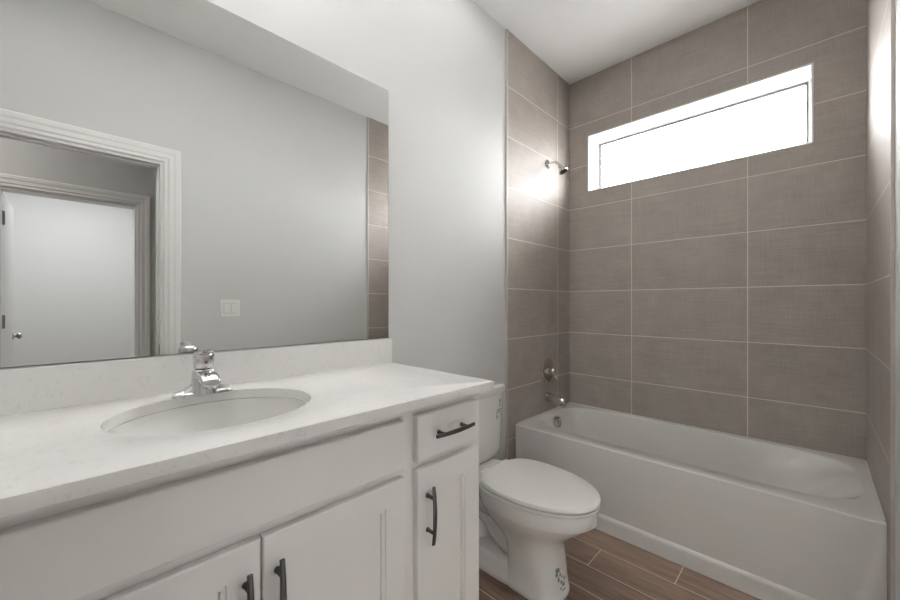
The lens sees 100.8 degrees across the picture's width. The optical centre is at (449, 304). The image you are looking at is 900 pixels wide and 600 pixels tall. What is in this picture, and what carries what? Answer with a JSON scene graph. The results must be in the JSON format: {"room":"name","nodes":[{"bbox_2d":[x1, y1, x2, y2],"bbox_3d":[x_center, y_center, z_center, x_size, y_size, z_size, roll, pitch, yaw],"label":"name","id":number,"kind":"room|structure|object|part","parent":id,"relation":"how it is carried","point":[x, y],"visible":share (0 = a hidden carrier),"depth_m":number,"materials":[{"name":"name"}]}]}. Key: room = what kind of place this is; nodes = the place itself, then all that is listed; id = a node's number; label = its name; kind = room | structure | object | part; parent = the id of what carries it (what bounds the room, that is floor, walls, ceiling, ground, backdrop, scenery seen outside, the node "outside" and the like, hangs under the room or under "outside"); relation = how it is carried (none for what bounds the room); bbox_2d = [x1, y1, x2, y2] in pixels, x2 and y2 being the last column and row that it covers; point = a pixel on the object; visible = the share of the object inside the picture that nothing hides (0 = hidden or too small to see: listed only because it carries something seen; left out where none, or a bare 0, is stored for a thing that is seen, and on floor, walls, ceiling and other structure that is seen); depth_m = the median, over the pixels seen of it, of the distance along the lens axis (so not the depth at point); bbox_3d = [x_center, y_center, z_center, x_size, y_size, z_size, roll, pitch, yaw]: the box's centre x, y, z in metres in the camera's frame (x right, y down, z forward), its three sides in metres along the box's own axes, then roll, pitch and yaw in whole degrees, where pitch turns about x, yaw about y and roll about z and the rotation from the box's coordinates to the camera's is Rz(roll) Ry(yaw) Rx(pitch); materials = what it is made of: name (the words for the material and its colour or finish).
{"room":"bathroom","nodes":[
{"label":"bathroom","id":0,"kind":"room"},
{"bbox_2d":[0,0,504,460],"bbox_3d":[-0.213,-0.238,1.800,0.142,2.858,3.540,0,0,44],"label":"wall","id":1,"kind":"structure","parent":0,"point":[440,63],"depth_m":1.85,"materials":[{"name":"paint"}]},
{"bbox_2d":[0,0,388,367],"bbox_3d":[-0.794,-0.394,1.102,0.006,1.083,1.492,0,0,44],"label":"mirror","id":2,"kind":"object","parent":1,"relation":"attached to","point":[177,176],"visible":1,"depth_m":1.09,"materials":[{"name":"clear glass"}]},
{"bbox_2d":[0,338,391,415],"bbox_3d":[-0.793,0.203,1.093,0.020,0.105,1.520,0,0,44],"label":"backsplash","id":3,"kind":"structure","parent":1,"relation":"attached to","point":[36,388],"depth_m":1.04,"materials":[{"name":"white stone"}]},
{"bbox_2d":[505,29,506,458],"bbox_3d":[0.341,-0.238,2.256,0.010,2.858,0.005,0,0,44],"label":"trim","id":4,"kind":"structure","parent":1,"relation":"attached to","point":[505,29],"depth_m":2.25,"materials":[{"name":"tile"}]},
{"bbox_2d":[507,30,568,459],"bbox_3d":[0.624,-0.238,2.545,0.008,2.858,0.803,0,0,44],"label":"wall tile","id":5,"kind":"structure","parent":1,"relation":"attached to","point":[537,96],"depth_m":2.48,"materials":[{"name":"ceramic"},{"name":"grout"}]},
{"bbox_2d":[541,359,556,382],"bbox_3d":[0.704,0.464,2.574,0.065,0.166,0.166,0,0,44],"label":"shower valve","id":6,"kind":"object","parent":5,"relation":"attached to","point":[548,371],"visible":1,"depth_m":2.56,"materials":[{"name":"silver metal"}]},
{"bbox_3d":[0.709,0.477,2.569,0.052,0.086,0.060,0,0,44],"label":"lever","id":7,"kind":"part","parent":6,"relation":"part of","materials":[{"name":"silver metal"}]},
{"bbox_2d":[545,392,566,407],"bbox_3d":[0.726,0.651,2.538,0.146,0.082,0.062,0,0,44],"label":"tub spout","id":8,"kind":"object","parent":5,"relation":"attached to","point":[550,397],"visible":1,"depth_m":2.52,"materials":[{"name":"silver metal"}]},
{"bbox_2d":[545,160,567,174],"bbox_3d":[0.733,-0.942,2.545,0.146,0.127,0.062,0,0,44],"label":"shower fixture","id":9,"kind":"object","parent":5,"relation":"attached to","point":[562,169],"visible":1,"depth_m":2.53,"materials":[{"name":"silver metal"}]},
{"bbox_2d":[473,0,760,84],"bbox_3d":[1.364,-1.717,-0.667,5.850,0.100,4.850,0,0,44],"label":"ceiling","id":10,"kind":"structure","parent":0,"point":[578,40],"depth_m":2.22,"materials":[{"name":"paint"}]},
{"bbox_2d":[479,528,760,599],"bbox_3d":[0.371,1.231,1.226,1.780,0.080,3.540,0,0,44],"label":"floor","id":11,"kind":"structure","parent":0,"point":[601,565],"depth_m":1.62,"materials":[{"name":"brown wood"}]},
{"bbox_2d":[0,393,478,599],"bbox_3d":[-0.559,0.737,0.920,0.596,0.909,1.378,0,0,44],"label":"vanity cabinet","id":12,"kind":"object","parent":11,"relation":"on","point":[387,508],"visible":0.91,"depth_m":0.78,"materials":[{"name":"paint"}]},
{"bbox_3d":[-0.505,0.768,0.614,0.020,0.610,0.358,0,0,44],"label":"door","id":13,"kind":"part","parent":12,"relation":"part of","materials":[{"name":"paint"}]},
{"bbox_2d":[0,338,493,518],"bbox_3d":[-0.593,0.216,0.897,0.581,0.132,1.520,0,0,44],"label":"countertop","id":14,"kind":"structure","parent":12,"relation":"on","point":[56,445],"depth_m":0.89,"materials":[{"name":"white stone"}]},
{"bbox_2d":[171,349,232,398],"bbox_3d":[-0.681,0.189,1.038,0.116,0.131,0.147,0,0,44],"label":"faucet","id":15,"kind":"object","parent":14,"relation":"on","point":[205,380],"visible":1,"depth_m":1.03,"materials":[{"name":"silver metal"}]},
{"bbox_3d":[-0.700,0.233,1.057,0.052,0.044,0.147,0,0,44],"label":"plate","id":16,"kind":"part","parent":15,"relation":"part of","materials":[{"name":"silver metal"}]},
{"bbox_3d":[-0.689,0.152,1.046,0.078,0.057,0.052,0,0,44],"label":"lever handle","id":17,"kind":"part","parent":15,"relation":"part of","materials":[{"name":"silver metal"}]},
{"bbox_3d":[-0.670,0.207,1.027,0.085,0.044,0.054,0,0,44],"label":"spout","id":18,"kind":"part","parent":15,"relation":"part of","materials":[{"name":"silver metal"}]},
{"bbox_2d":[107,397,306,435],"bbox_3d":[-0.572,0.357,0.926,0.440,0.150,0.492,0,0,44],"label":"sink","id":19,"kind":"object","parent":14,"relation":"in","point":[220,414],"visible":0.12,"depth_m":1.06,"materials":[{"name":"ceramic"}]},
{"bbox_3d":[-0.380,0.588,0.702,0.035,0.160,0.013,0,0,44],"label":"handle","id":20,"kind":"part","parent":12,"relation":"part of","materials":[{"name":"black metal"}]},
{"bbox_3d":[-0.339,0.588,0.744,0.035,0.160,0.013,0,0,44],"label":"handle","id":21,"kind":"part","parent":12,"relation":"part of","materials":[{"name":"black metal"}]},
{"bbox_3d":[-0.252,0.768,0.872,0.020,0.610,0.357,0,0,44],"label":"door","id":22,"kind":"part","parent":12,"relation":"part of","materials":[{"name":"paint"}]},
{"bbox_3d":[-0.051,0.588,1.038,0.035,0.160,0.013,0,0,44],"label":"handle","id":23,"kind":"part","parent":12,"relation":"part of","materials":[{"name":"black metal"}]},
{"bbox_3d":[-0.006,0.374,1.122,0.020,0.130,0.256,0,0,44],"label":"drawer","id":24,"kind":"part","parent":12,"relation":"part of","materials":[{"name":"paint"}]},
{"bbox_3d":[-0.006,0.766,1.122,0.020,0.613,0.256,0,0,44],"label":"door","id":25,"kind":"part","parent":12,"relation":"part of","materials":[{"name":"paint"}]},
{"bbox_3d":[0.013,0.371,1.103,0.035,0.013,0.160,0,0,44],"label":"handle","id":26,"kind":"part","parent":12,"relation":"part of","materials":[{"name":"black metal"}]},
{"bbox_2d":[479,382,600,599],"bbox_3d":[0.295,0.804,1.667,0.741,0.774,0.418,0,0,44],"label":"toilet","id":27,"kind":"object","parent":11,"relation":"on","point":[529,509],"visible":0.74,"depth_m":1.52,"materials":[{"name":"ceramic"}]},
{"bbox_3d":[0.097,0.620,1.862,0.174,0.327,0.398,0,0,44],"label":"tank","id":28,"kind":"part","parent":27,"relation":"part of","materials":[{"name":"ceramic"}]},
{"bbox_3d":[0.099,0.436,1.860,0.191,0.039,0.418,0,0,44],"label":"tank lid","id":29,"kind":"part","parent":27,"relation":"part of","materials":[{"name":"ceramic"}]},
{"bbox_3d":[0.373,0.992,1.591,0.506,0.398,0.370,0,0,44],"label":"bowl","id":30,"kind":"part","parent":27,"relation":"part of","materials":[{"name":"ceramic"}]},
{"bbox_3d":[0.385,0.782,1.580,0.487,0.012,0.377,0,0,44],"label":"seat","id":31,"kind":"part","parent":27,"relation":"part of","materials":[{"name":"plastic"}]},
{"bbox_3d":[0.385,0.763,1.580,0.491,0.021,0.380,0,0,44],"label":"lid","id":32,"kind":"part","parent":27,"relation":"part of","materials":[{"name":"plastic"}]},
{"bbox_2d":[515,402,886,599],"bbox_3d":[1.195,0.967,2.045,1.507,0.448,0.714,0,0,44],"label":"bathtub","id":33,"kind":"object","parent":11,"relation":"on","point":[758,518],"visible":0.9,"depth_m":1.69,"materials":[{"name":"ceramic"}]},
{"bbox_2d":[603,78,809,143],"bbox_3d":[1.538,-0.238,2.394,1.524,2.858,0.238,0,0,44],"label":"wall","id":34,"kind":"structure","parent":0,"point":[809,78],"depth_m":2.34,"materials":[{"name":"paint"}]},
{"bbox_2d":[588,62,813,191],"bbox_3d":[1.502,-1.028,2.385,1.186,0.413,0.205,0,0,44],"label":"window","id":35,"kind":"structure","parent":34,"relation":"in","point":[595,141],"depth_m":2.28,"materials":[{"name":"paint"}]},
{"bbox_2d":[569,0,866,460],"bbox_3d":[1.450,-0.238,2.305,1.508,2.858,0.012,0,0,44],"label":"wall tile","id":36,"kind":"structure","parent":34,"relation":"attached to","point":[730,297],"depth_m":2.12,"materials":[{"name":"tile"}]},
{"bbox_2d":[895,0,899,599],"bbox_3d":[0.507,-0.238,0.175,0.114,2.858,4.850,0,0,44],"label":"wall","id":37,"kind":"structure","parent":0,"point":[897,2],"depth_m":1.16,"materials":[{"name":"paint"}]},
{"bbox_2d":[867,0,889,599],"bbox_3d":[1.706,-0.238,1.483,0.008,2.858,0.803,0,0,44],"label":"wall tile","id":38,"kind":"structure","parent":37,"relation":"attached to","point":[878,11],"depth_m":1.42,"materials":[{"name":"tile"}]},
{"bbox_2d":[890,0,894,599],"bbox_3d":[1.422,-0.238,1.195,0.010,2.858,0.005,0,0,44],"label":"trim","id":39,"kind":"structure","parent":37,"relation":"attached to","point":[892,2],"depth_m":1.19,"materials":[{"name":"tile"}]}
]}

